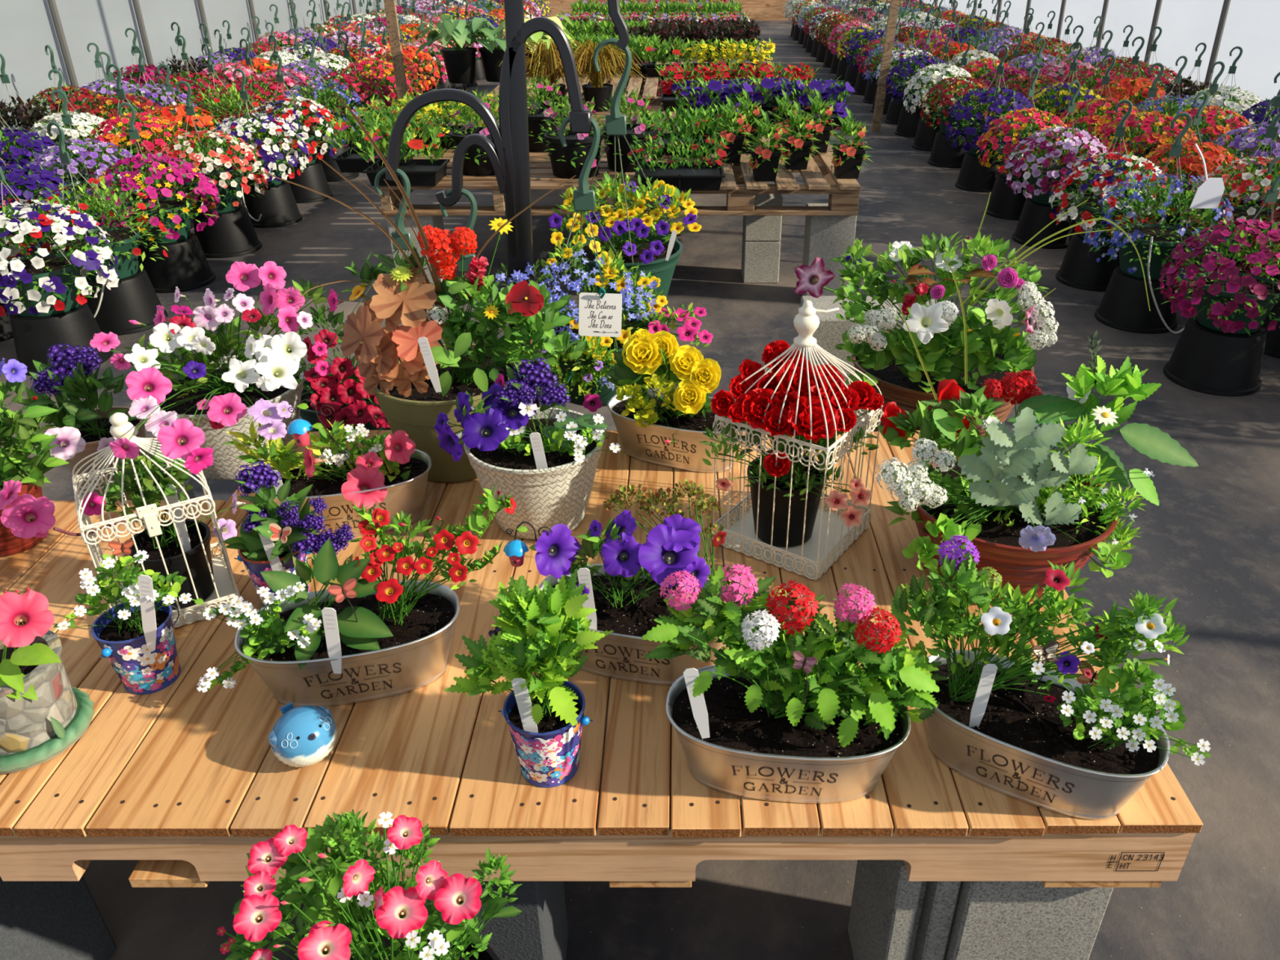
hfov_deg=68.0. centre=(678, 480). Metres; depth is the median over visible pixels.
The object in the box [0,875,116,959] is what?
concrete block
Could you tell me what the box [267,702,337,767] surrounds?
bird
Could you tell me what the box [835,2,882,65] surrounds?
hanging basket
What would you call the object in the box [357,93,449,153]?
tray
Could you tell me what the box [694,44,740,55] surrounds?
tray
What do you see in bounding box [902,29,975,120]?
hanging basket
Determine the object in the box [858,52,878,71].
pot
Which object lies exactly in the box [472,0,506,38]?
hanging basket
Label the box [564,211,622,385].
sign
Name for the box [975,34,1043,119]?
hanging basket
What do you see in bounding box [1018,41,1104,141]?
hanging basket
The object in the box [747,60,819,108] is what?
flowers
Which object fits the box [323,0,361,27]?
hanging basket
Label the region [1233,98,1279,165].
hanging basket
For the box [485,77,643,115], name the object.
pallet
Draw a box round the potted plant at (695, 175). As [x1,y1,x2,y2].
[626,129,730,190]
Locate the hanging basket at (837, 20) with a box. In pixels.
[822,0,862,53]
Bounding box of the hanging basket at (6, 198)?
[1,194,11,206]
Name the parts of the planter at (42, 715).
petunia flower, pot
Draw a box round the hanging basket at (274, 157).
[207,68,309,186]
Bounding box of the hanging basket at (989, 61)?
[958,28,1011,92]
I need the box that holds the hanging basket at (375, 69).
[336,22,413,114]
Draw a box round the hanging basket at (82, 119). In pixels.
[28,69,128,181]
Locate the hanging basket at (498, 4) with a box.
[473,0,499,13]
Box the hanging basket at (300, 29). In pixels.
[280,1,328,58]
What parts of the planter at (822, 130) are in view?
pot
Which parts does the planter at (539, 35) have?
pot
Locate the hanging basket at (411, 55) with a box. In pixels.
[374,15,440,95]
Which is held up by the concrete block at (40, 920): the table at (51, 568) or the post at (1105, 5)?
the table at (51, 568)
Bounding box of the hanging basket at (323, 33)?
[298,0,342,46]
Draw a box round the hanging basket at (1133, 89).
[1082,36,1173,142]
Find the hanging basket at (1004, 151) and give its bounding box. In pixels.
[975,66,1069,180]
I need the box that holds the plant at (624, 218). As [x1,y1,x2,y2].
[548,171,701,263]
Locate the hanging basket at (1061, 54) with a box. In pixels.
[1044,15,1093,83]
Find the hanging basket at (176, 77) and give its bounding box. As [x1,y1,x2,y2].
[154,35,236,131]
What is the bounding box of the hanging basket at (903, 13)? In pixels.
[897,0,925,21]
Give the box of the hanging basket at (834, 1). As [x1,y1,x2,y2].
[827,0,851,9]
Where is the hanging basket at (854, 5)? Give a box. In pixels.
[840,1,872,19]
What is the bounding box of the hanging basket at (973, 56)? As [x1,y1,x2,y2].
[945,20,999,97]
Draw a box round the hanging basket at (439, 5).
[422,4,472,54]
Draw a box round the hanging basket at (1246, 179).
[1180,95,1279,258]
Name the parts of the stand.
arm, arm, post, arm, arm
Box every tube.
[93,245,104,317]
[241,154,262,221]
[1147,236,1184,333]
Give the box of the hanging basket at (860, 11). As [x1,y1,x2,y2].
[846,0,875,26]
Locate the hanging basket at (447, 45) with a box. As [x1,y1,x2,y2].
[417,11,456,79]
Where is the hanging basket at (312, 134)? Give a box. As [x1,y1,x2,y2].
[248,53,339,165]
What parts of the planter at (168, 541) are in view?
petunia flower, pot, petunia flower, petunia flower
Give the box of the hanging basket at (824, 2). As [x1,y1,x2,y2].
[819,0,839,8]
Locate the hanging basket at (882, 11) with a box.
[878,5,904,16]
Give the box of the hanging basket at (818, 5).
[797,0,831,35]
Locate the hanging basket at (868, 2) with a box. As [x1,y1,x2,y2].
[862,0,884,9]
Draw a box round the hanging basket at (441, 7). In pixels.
[422,0,446,11]
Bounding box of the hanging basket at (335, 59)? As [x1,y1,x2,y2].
[297,22,355,93]
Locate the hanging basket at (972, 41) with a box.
[952,8,1004,75]
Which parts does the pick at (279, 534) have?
and stem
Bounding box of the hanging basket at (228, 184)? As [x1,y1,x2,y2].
[153,80,268,213]
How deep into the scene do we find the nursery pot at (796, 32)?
15.20 m
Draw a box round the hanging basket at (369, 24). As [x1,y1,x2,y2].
[350,0,388,44]
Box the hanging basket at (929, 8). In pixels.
[922,0,947,16]
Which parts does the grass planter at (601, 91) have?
pot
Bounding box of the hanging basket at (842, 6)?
[838,0,856,17]
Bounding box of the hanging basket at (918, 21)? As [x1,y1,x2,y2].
[916,0,947,29]
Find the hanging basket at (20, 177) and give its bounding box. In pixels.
[0,157,79,253]
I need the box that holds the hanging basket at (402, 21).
[379,14,408,39]
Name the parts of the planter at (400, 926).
bacopa flower, bacopa flower, bacopa flower, petunia flower, petunia flower, petunia flower, petunia flower, petunia flower, petunia flower, bacopa flower, petunia flower, bacopa flower, petunia flower, bacopa flower, bacopa flower, petunia flower, petunia flower, bacopa flower, pot, bacopa flower, petunia flower, bacopa flower, bacopa flower, petunia flower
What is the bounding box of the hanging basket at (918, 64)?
[884,22,951,109]
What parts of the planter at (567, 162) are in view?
pot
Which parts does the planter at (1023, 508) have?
zinnia flower, pot, petunia flower, petunia flower, lobelia flower, lobelia flower, lobelia flower, daisy flower, lobelia flower, lobelia flower, lobelia flower, lobelia flower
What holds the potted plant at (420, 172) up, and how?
on the pallet at (541, 175)
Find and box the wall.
[0,0,408,160]
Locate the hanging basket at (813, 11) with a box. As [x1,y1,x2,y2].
[803,0,842,39]
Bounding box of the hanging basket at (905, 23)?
[882,0,922,44]
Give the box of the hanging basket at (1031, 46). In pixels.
[995,13,1051,76]
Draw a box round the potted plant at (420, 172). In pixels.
[351,111,453,186]
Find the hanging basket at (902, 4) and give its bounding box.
[899,0,926,9]
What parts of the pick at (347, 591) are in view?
and stem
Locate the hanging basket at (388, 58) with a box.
[360,23,425,103]
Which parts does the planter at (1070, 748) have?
calibrachoa flower, bacopa flower, calibrachoa flower, calibrachoa flower, bacopa flower, calibrachoa flower, bacopa flower, calibrachoa flower, calibrachoa flower, bacopa flower, bacopa flower, calibrachoa flower, bacopa flower, bacopa flower, bacopa flower, bacopa flower, bacopa flower, bacopa flower, calibrachoa flower, bacopa flower, bacopa flower, calibrachoa flower, bacopa flower, calibrachoa flower, bacopa flower, bacopa flower, calibrachoa flower, bacopa flower, bacopa flower, bacopa flower, bacopa flower, bacopa flower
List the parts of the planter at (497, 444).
petunia flower, petunia flower, petunia flower, petunia flower, petunia flower, petunia flower, petunia flower, bacopa flower, bacopa flower, bacopa flower, pot, bacopa flower, bacopa flower, bacopa flower, bacopa flower, bacopa flower, bacopa flower, bacopa flower, bacopa flower, bacopa flower, bacopa flower, bacopa flower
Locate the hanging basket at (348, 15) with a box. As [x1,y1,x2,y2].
[338,1,376,47]
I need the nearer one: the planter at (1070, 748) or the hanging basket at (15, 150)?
the planter at (1070, 748)
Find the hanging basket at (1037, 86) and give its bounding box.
[991,37,1070,135]
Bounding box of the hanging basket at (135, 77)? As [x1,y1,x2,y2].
[102,27,185,111]
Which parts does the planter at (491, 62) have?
pot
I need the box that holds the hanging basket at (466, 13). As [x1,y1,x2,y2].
[462,0,484,59]
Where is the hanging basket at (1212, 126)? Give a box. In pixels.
[1149,61,1257,182]
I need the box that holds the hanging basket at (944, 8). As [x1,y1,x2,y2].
[924,1,956,23]
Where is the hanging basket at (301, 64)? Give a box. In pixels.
[276,28,336,106]
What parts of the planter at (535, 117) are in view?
pot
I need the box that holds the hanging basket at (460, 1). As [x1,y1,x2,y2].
[449,0,468,6]
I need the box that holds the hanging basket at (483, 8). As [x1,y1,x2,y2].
[461,1,488,16]
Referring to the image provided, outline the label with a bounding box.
[1189,143,1225,208]
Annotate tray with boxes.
[322,102,418,172]
[332,147,413,172]
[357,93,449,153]
[363,159,449,186]
[394,89,479,149]
[406,124,474,149]
[448,88,536,128]
[529,32,593,74]
[556,12,602,36]
[558,8,605,29]
[559,16,599,35]
[560,17,597,37]
[568,29,622,71]
[569,0,608,22]
[576,0,608,17]
[577,0,607,4]
[595,16,651,36]
[597,31,662,74]
[600,16,652,35]
[602,11,653,36]
[605,8,653,26]
[606,60,657,74]
[609,22,667,57]
[618,0,657,15]
[618,0,657,17]
[620,0,657,18]
[634,161,724,190]
[637,105,721,157]
[640,35,692,77]
[644,64,684,77]
[648,22,706,55]
[651,20,704,47]
[652,11,703,25]
[652,16,703,41]
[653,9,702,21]
[653,133,713,157]
[655,59,728,111]
[656,0,700,15]
[657,0,698,14]
[657,44,701,55]
[658,0,697,5]
[660,92,720,111]
[670,75,753,129]
[677,102,762,153]
[677,108,728,129]
[683,37,737,75]
[686,129,755,153]
[687,62,730,75]
[688,22,745,55]
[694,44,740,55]
[697,0,740,12]
[698,0,740,17]
[698,0,743,22]
[701,58,773,105]
[702,8,750,24]
[703,11,753,36]
[704,15,757,41]
[706,20,760,53]
[709,41,755,53]
[722,37,776,75]
[723,74,804,127]
[724,62,772,75]
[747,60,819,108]
[747,106,790,127]
[751,92,809,108]
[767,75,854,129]
[772,108,844,129]
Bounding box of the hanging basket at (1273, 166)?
[1271,137,1279,167]
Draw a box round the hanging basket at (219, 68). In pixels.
[194,29,268,115]
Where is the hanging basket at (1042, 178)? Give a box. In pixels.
[1004,80,1111,205]
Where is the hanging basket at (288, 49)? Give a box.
[276,15,328,88]
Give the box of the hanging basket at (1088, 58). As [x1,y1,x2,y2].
[1061,15,1123,93]
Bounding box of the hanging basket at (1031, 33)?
[1004,8,1051,70]
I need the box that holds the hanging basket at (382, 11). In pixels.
[369,0,399,17]
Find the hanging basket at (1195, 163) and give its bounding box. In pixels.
[1135,91,1244,222]
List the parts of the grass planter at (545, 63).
pot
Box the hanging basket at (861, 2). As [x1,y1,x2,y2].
[853,0,870,4]
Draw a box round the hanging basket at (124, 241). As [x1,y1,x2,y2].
[32,121,172,281]
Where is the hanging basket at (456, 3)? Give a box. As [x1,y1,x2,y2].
[440,0,469,17]
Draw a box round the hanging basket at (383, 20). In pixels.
[358,0,387,31]
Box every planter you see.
[0,357,69,556]
[0,587,94,773]
[14,342,148,500]
[53,445,245,609]
[53,550,204,694]
[89,261,343,480]
[196,484,515,706]
[216,808,522,959]
[222,460,355,607]
[223,420,431,537]
[257,95,592,482]
[410,13,495,83]
[433,357,620,539]
[443,87,499,176]
[444,568,613,787]
[449,17,534,82]
[497,13,576,76]
[498,38,592,109]
[526,73,569,152]
[534,479,726,685]
[535,91,609,178]
[548,39,645,111]
[597,83,662,172]
[605,328,745,472]
[641,562,947,803]
[698,340,884,546]
[711,95,754,163]
[728,88,764,146]
[744,108,790,181]
[767,89,802,151]
[777,100,822,169]
[793,191,1150,439]
[800,88,839,152]
[828,106,873,178]
[875,330,1198,601]
[881,534,1211,819]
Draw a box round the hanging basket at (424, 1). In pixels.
[409,0,436,8]
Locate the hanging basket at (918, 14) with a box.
[901,0,934,25]
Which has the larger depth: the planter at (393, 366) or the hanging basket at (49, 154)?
the hanging basket at (49, 154)
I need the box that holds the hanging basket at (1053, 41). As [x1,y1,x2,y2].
[1019,10,1072,69]
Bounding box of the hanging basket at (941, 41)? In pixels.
[911,7,958,71]
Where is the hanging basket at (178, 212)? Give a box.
[89,102,221,244]
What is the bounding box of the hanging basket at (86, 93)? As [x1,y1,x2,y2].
[22,44,112,145]
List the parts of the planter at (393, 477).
petunia flower, bacopa flower, bacopa flower, bacopa flower, bacopa flower, bacopa flower, bacopa flower, bacopa flower, bacopa flower, bacopa flower, bacopa flower, petunia flower, bacopa flower, petunia flower, bacopa flower, bacopa flower, petunia flower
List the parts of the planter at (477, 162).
pot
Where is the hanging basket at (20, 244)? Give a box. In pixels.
[0,203,30,258]
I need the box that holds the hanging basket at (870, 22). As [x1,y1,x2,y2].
[866,0,888,29]
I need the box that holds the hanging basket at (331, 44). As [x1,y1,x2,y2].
[291,9,343,71]
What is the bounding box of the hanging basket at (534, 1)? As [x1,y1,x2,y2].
[528,0,545,17]
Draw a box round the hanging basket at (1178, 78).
[1124,55,1210,153]
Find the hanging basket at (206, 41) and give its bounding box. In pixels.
[186,22,242,86]
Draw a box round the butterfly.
[1076,660,1103,685]
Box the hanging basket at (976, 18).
[958,0,995,40]
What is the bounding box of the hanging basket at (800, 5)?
[791,0,824,28]
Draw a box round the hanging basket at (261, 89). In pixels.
[216,38,298,137]
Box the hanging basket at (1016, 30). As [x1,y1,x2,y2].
[979,0,1023,55]
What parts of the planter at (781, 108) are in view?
pot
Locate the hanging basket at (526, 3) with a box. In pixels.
[523,0,537,18]
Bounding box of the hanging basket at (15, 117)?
[0,53,59,161]
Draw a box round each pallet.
[379,142,624,215]
[451,111,634,142]
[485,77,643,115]
[527,74,646,93]
[622,142,861,215]
[635,111,801,161]
[642,77,781,113]
[646,62,780,92]
[656,43,764,63]
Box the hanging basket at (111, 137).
[81,63,201,194]
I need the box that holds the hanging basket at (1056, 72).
[1038,25,1101,115]
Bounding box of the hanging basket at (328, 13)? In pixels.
[315,0,346,47]
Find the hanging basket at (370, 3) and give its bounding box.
[360,0,385,20]
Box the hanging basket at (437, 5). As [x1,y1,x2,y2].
[435,0,453,20]
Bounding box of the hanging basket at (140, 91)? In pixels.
[115,45,197,141]
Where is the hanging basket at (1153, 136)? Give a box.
[1088,62,1198,193]
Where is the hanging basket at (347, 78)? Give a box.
[312,31,392,128]
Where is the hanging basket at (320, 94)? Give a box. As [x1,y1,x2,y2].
[279,40,365,147]
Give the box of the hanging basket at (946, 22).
[914,0,955,46]
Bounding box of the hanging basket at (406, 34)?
[372,28,414,55]
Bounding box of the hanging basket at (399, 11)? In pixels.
[383,0,412,14]
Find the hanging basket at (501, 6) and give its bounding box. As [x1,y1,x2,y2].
[494,4,527,26]
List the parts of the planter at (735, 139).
pot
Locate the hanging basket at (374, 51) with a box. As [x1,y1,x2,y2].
[348,15,388,80]
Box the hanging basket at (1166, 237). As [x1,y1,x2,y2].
[1083,112,1236,279]
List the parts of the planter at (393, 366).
calibrachoa flower, zinnia flower, pot, snapdragon flower, snapdragon flower, daisy flower, daisy flower, calibrachoa flower, pansy flower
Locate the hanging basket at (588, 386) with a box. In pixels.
[495,115,712,412]
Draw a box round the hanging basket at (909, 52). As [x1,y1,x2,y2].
[875,17,933,97]
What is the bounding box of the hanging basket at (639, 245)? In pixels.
[548,38,701,316]
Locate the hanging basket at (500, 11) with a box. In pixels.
[488,0,505,30]
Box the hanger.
[440,188,477,309]
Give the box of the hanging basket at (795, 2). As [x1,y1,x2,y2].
[786,0,816,25]
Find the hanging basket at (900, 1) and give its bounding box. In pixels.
[884,0,911,17]
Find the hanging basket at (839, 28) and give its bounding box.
[827,0,871,59]
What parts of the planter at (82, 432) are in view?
petunia flower, petunia flower, pot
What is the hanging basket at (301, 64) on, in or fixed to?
on the nursery pot
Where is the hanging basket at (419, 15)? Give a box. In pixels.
[400,0,429,19]
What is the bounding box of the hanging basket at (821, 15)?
[808,0,841,44]
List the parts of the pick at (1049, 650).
and stem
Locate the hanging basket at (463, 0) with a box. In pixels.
[462,0,476,4]
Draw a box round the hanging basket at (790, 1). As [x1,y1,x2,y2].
[784,0,816,22]
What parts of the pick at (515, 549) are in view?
wire stem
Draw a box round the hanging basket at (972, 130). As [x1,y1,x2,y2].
[945,44,1036,156]
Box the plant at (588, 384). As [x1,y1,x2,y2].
[520,231,712,412]
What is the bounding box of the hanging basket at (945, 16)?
[933,0,965,22]
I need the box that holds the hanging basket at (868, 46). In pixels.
[856,12,905,79]
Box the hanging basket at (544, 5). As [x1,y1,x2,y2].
[529,0,551,17]
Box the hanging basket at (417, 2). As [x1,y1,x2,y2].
[399,0,426,17]
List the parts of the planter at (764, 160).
pot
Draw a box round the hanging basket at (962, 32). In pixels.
[945,0,991,55]
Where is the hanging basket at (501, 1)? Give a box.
[479,0,504,8]
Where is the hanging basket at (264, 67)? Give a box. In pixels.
[226,26,290,96]
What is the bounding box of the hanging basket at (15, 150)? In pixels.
[0,112,75,202]
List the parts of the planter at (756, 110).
pot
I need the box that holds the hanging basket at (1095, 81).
[1051,30,1135,128]
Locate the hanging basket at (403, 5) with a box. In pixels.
[386,0,421,28]
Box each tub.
[234,580,459,706]
[268,447,431,537]
[536,564,725,685]
[606,388,745,472]
[665,665,911,803]
[924,649,1170,819]
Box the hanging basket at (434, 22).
[413,0,441,38]
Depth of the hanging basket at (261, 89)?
6.58 m
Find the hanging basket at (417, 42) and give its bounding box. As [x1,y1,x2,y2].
[402,10,448,86]
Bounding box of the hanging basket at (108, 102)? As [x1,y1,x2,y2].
[78,51,174,157]
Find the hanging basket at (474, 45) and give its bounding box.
[450,0,483,57]
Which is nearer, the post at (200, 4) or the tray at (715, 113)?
the tray at (715, 113)
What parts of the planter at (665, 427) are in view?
double flower, double flower, double flower, double flower, double flower, double flower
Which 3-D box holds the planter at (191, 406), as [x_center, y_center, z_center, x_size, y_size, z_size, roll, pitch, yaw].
[-0.751,-0.120,1.657,0.424,0.398,0.770,-18,34,-28]
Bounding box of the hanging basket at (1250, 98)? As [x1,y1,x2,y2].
[1176,46,1261,146]
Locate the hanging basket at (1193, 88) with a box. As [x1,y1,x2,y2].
[1150,42,1222,124]
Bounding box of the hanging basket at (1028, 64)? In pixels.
[1001,22,1066,94]
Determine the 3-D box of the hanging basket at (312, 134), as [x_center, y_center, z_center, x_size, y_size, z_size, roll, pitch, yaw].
[-2.397,-2.282,5.837,0.560,0.632,0.565,-22,37,-34]
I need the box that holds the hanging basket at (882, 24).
[872,15,905,41]
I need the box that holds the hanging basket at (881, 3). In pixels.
[870,0,889,11]
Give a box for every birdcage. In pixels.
[71,412,242,628]
[711,300,884,580]
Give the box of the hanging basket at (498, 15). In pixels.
[485,0,505,37]
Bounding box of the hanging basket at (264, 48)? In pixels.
[237,16,283,67]
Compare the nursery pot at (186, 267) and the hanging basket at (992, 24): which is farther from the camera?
the hanging basket at (992, 24)
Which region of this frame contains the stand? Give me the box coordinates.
[385,0,630,407]
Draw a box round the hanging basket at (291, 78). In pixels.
[247,34,324,124]
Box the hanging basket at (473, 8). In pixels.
[454,0,485,17]
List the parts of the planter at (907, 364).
petunia flower, petunia flower, petunia flower, snapdragon flower, snapdragon flower, petunia flower, double flower, pot, petunia flower, double flower, petunia flower, double flower, double flower, petunia flower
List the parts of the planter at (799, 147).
pot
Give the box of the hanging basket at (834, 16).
[815,0,852,48]
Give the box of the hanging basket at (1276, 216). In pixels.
[1244,208,1279,282]
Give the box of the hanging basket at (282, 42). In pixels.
[252,4,302,53]
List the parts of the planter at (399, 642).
bacopa flower, bacopa flower, bacopa flower, bacopa flower, bacopa flower, bacopa flower, bacopa flower, bacopa flower, bacopa flower, bacopa flower, bacopa flower, bacopa flower, bacopa flower, bacopa flower, bacopa flower, bacopa flower, bacopa flower, bacopa flower, bacopa flower, bacopa flower, bacopa flower, bacopa flower, bacopa flower, calibrachoa flower, calibrachoa flower, calibrachoa flower, calibrachoa flower, calibrachoa flower, calibrachoa flower, calibrachoa flower, calibrachoa flower, calibrachoa flower, calibrachoa flower, calibrachoa flower, calibrachoa flower, calibrachoa flower, calibrachoa flower, calibrachoa flower, calibrachoa flower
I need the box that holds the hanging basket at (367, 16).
[350,0,374,25]
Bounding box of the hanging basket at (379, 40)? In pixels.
[358,10,404,55]
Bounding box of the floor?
[0,12,1279,959]
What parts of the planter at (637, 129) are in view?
pot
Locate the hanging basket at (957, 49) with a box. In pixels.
[928,13,982,78]
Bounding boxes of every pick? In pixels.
[107,539,139,573]
[269,523,293,556]
[286,399,355,468]
[327,577,357,622]
[488,626,500,636]
[503,520,552,567]
[792,650,817,705]
[1032,640,1060,694]
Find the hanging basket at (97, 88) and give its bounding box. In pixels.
[70,42,154,118]
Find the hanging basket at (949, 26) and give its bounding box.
[932,0,971,49]
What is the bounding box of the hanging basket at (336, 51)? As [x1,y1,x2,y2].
[317,18,373,93]
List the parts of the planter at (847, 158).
pot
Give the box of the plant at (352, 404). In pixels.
[296,277,389,428]
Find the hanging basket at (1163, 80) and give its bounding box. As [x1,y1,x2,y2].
[1102,26,1182,111]
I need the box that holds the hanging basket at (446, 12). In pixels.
[432,0,464,20]
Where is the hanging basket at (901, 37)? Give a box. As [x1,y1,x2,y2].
[893,1,933,48]
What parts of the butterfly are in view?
and stem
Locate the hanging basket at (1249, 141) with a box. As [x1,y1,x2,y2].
[1205,71,1279,208]
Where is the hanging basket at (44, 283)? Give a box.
[0,166,119,317]
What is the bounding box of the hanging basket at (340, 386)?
[296,167,412,431]
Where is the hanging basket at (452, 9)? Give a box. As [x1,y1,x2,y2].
[440,0,474,19]
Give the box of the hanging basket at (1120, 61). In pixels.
[1084,25,1151,93]
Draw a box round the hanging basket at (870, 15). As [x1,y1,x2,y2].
[857,0,884,26]
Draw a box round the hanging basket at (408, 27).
[385,0,431,56]
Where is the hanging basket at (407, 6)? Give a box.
[399,4,417,13]
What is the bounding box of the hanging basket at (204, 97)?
[183,43,276,152]
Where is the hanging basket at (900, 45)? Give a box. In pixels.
[862,14,922,88]
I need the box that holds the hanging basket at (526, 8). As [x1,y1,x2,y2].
[501,4,533,18]
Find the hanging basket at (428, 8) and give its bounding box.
[409,0,443,17]
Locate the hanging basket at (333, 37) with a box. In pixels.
[321,4,368,62]
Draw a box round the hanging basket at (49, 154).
[31,89,146,221]
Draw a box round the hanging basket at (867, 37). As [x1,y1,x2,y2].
[845,3,897,71]
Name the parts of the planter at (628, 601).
petunia flower, petunia flower, petunia flower, petunia flower, petunia flower, petunia flower, petunia flower, petunia flower, calibrachoa flower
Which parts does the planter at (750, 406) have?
begonia flower, calibrachoa flower, begonia flower, begonia flower, begonia flower, begonia flower, begonia flower, begonia flower, begonia flower, begonia flower, begonia flower, begonia flower, pot, begonia flower, begonia flower, begonia flower, begonia flower, begonia flower, begonia flower, begonia flower, begonia flower, calibrachoa flower, begonia flower, begonia flower, calibrachoa flower, calibrachoa flower, calibrachoa flower, begonia flower, begonia flower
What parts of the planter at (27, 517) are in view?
petunia flower, petunia flower, petunia flower, pot, petunia flower, petunia flower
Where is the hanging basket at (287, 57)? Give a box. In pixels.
[251,22,306,83]
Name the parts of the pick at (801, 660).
and stem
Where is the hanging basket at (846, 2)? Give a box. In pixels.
[832,0,859,17]
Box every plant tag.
[137,574,156,649]
[166,484,191,552]
[258,530,284,571]
[271,470,283,494]
[321,607,342,673]
[417,337,441,392]
[511,677,537,733]
[529,431,547,469]
[577,568,596,630]
[665,230,677,261]
[683,667,710,738]
[968,663,997,727]
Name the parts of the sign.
sign plate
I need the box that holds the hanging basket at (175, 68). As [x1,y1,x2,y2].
[150,22,226,100]
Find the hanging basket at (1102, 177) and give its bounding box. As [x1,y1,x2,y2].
[1048,99,1174,242]
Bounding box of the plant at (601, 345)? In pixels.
[495,243,663,355]
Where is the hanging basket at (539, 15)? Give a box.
[523,0,541,18]
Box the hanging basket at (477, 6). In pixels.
[465,0,503,45]
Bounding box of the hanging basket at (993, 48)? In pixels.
[971,10,1026,79]
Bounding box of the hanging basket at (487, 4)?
[470,0,500,17]
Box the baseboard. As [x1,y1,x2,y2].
[471,0,888,20]
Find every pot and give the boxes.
[0,302,13,342]
[1,253,79,317]
[9,302,113,375]
[13,241,58,257]
[57,178,123,221]
[63,151,105,181]
[65,226,140,281]
[73,217,139,261]
[80,266,168,335]
[119,153,173,194]
[124,196,192,244]
[128,189,193,229]
[137,232,215,293]
[167,138,208,169]
[177,168,215,211]
[183,170,243,213]
[192,204,262,257]
[235,149,286,186]
[241,180,302,227]
[284,160,333,203]
[299,365,391,431]
[316,142,359,182]
[345,128,366,147]
[422,84,446,110]
[439,78,455,102]
[454,83,468,92]
[466,77,477,87]
[475,58,485,80]
[542,308,652,406]
[564,231,682,316]
[789,22,796,36]
[791,25,800,40]
[797,28,805,44]
[802,32,808,48]
[804,35,814,53]
[809,39,820,57]
[815,43,827,62]
[819,29,827,44]
[822,48,834,67]
[829,53,841,73]
[835,58,849,79]
[840,41,848,59]
[843,64,858,87]
[847,48,864,65]
[853,71,871,95]
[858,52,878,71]
[862,78,878,103]
[869,60,896,79]
[870,87,893,114]
[884,96,903,124]
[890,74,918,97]
[894,106,921,137]
[901,83,937,109]
[911,118,940,151]
[920,93,959,120]
[927,131,968,168]
[937,106,977,135]
[955,151,1001,192]
[964,121,1013,156]
[984,173,1031,220]
[997,144,1047,180]
[1011,197,1075,248]
[1027,164,1084,205]
[1049,155,1071,166]
[1055,231,1119,291]
[1072,134,1121,171]
[1075,175,1111,196]
[1075,195,1142,242]
[1094,265,1179,333]
[1103,111,1146,142]
[1111,152,1168,193]
[1116,222,1198,279]
[1117,191,1154,222]
[1142,129,1188,153]
[1148,214,1203,269]
[1155,180,1204,222]
[1163,314,1266,396]
[1173,146,1230,182]
[1189,248,1272,297]
[1195,271,1279,333]
[1199,120,1233,146]
[1215,205,1275,258]
[1230,164,1279,208]
[1253,133,1279,165]
[1262,297,1279,358]
[1273,274,1277,281]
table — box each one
[0,430,1203,887]
[0,500,226,785]
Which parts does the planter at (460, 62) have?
pot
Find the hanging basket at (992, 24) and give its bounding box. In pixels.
[976,0,1013,48]
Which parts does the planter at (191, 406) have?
petunia flower, petunia flower, petunia flower, petunia flower, petunia flower, petunia flower, petunia flower, petunia flower, petunia flower, petunia flower, petunia flower, petunia flower, petunia flower, petunia flower, petunia flower, petunia flower, petunia flower, petunia flower, petunia flower, petunia flower, petunia flower, petunia flower, petunia flower, petunia flower, petunia flower, pot, petunia flower, petunia flower, petunia flower, petunia flower, petunia flower, petunia flower, petunia flower, petunia flower, petunia flower, petunia flower, petunia flower, petunia flower, petunia flower, petunia flower, petunia flower, petunia flower, petunia flower, petunia flower, petunia flower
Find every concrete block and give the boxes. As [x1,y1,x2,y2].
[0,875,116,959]
[161,479,195,500]
[386,204,448,304]
[391,880,568,959]
[622,172,675,205]
[634,80,676,125]
[741,233,780,283]
[742,193,782,240]
[797,295,937,386]
[802,203,857,295]
[847,859,961,959]
[943,880,1113,959]
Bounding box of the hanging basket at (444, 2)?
[434,0,457,9]
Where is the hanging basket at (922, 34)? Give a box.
[903,4,952,59]
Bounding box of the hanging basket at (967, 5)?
[949,0,979,27]
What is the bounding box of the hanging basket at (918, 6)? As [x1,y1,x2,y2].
[909,0,934,23]
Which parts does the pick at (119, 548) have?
and stem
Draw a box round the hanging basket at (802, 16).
[797,0,823,27]
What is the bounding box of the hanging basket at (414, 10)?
[401,0,437,39]
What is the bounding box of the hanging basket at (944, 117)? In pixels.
[919,40,996,135]
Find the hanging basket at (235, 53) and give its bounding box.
[212,20,257,71]
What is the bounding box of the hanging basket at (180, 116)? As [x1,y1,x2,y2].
[137,63,230,169]
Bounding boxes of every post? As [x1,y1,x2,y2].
[47,0,82,113]
[132,0,155,72]
[196,0,213,53]
[248,0,260,54]
[288,0,297,28]
[323,0,329,25]
[351,0,356,17]
[383,0,408,110]
[871,0,900,131]
[972,0,977,26]
[995,0,1002,26]
[1022,0,1031,32]
[1055,0,1066,48]
[1092,0,1109,67]
[1143,0,1162,66]
[1197,0,1231,109]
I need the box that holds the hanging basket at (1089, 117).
[1052,53,1148,171]
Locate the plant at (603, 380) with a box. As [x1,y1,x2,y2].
[596,375,614,391]

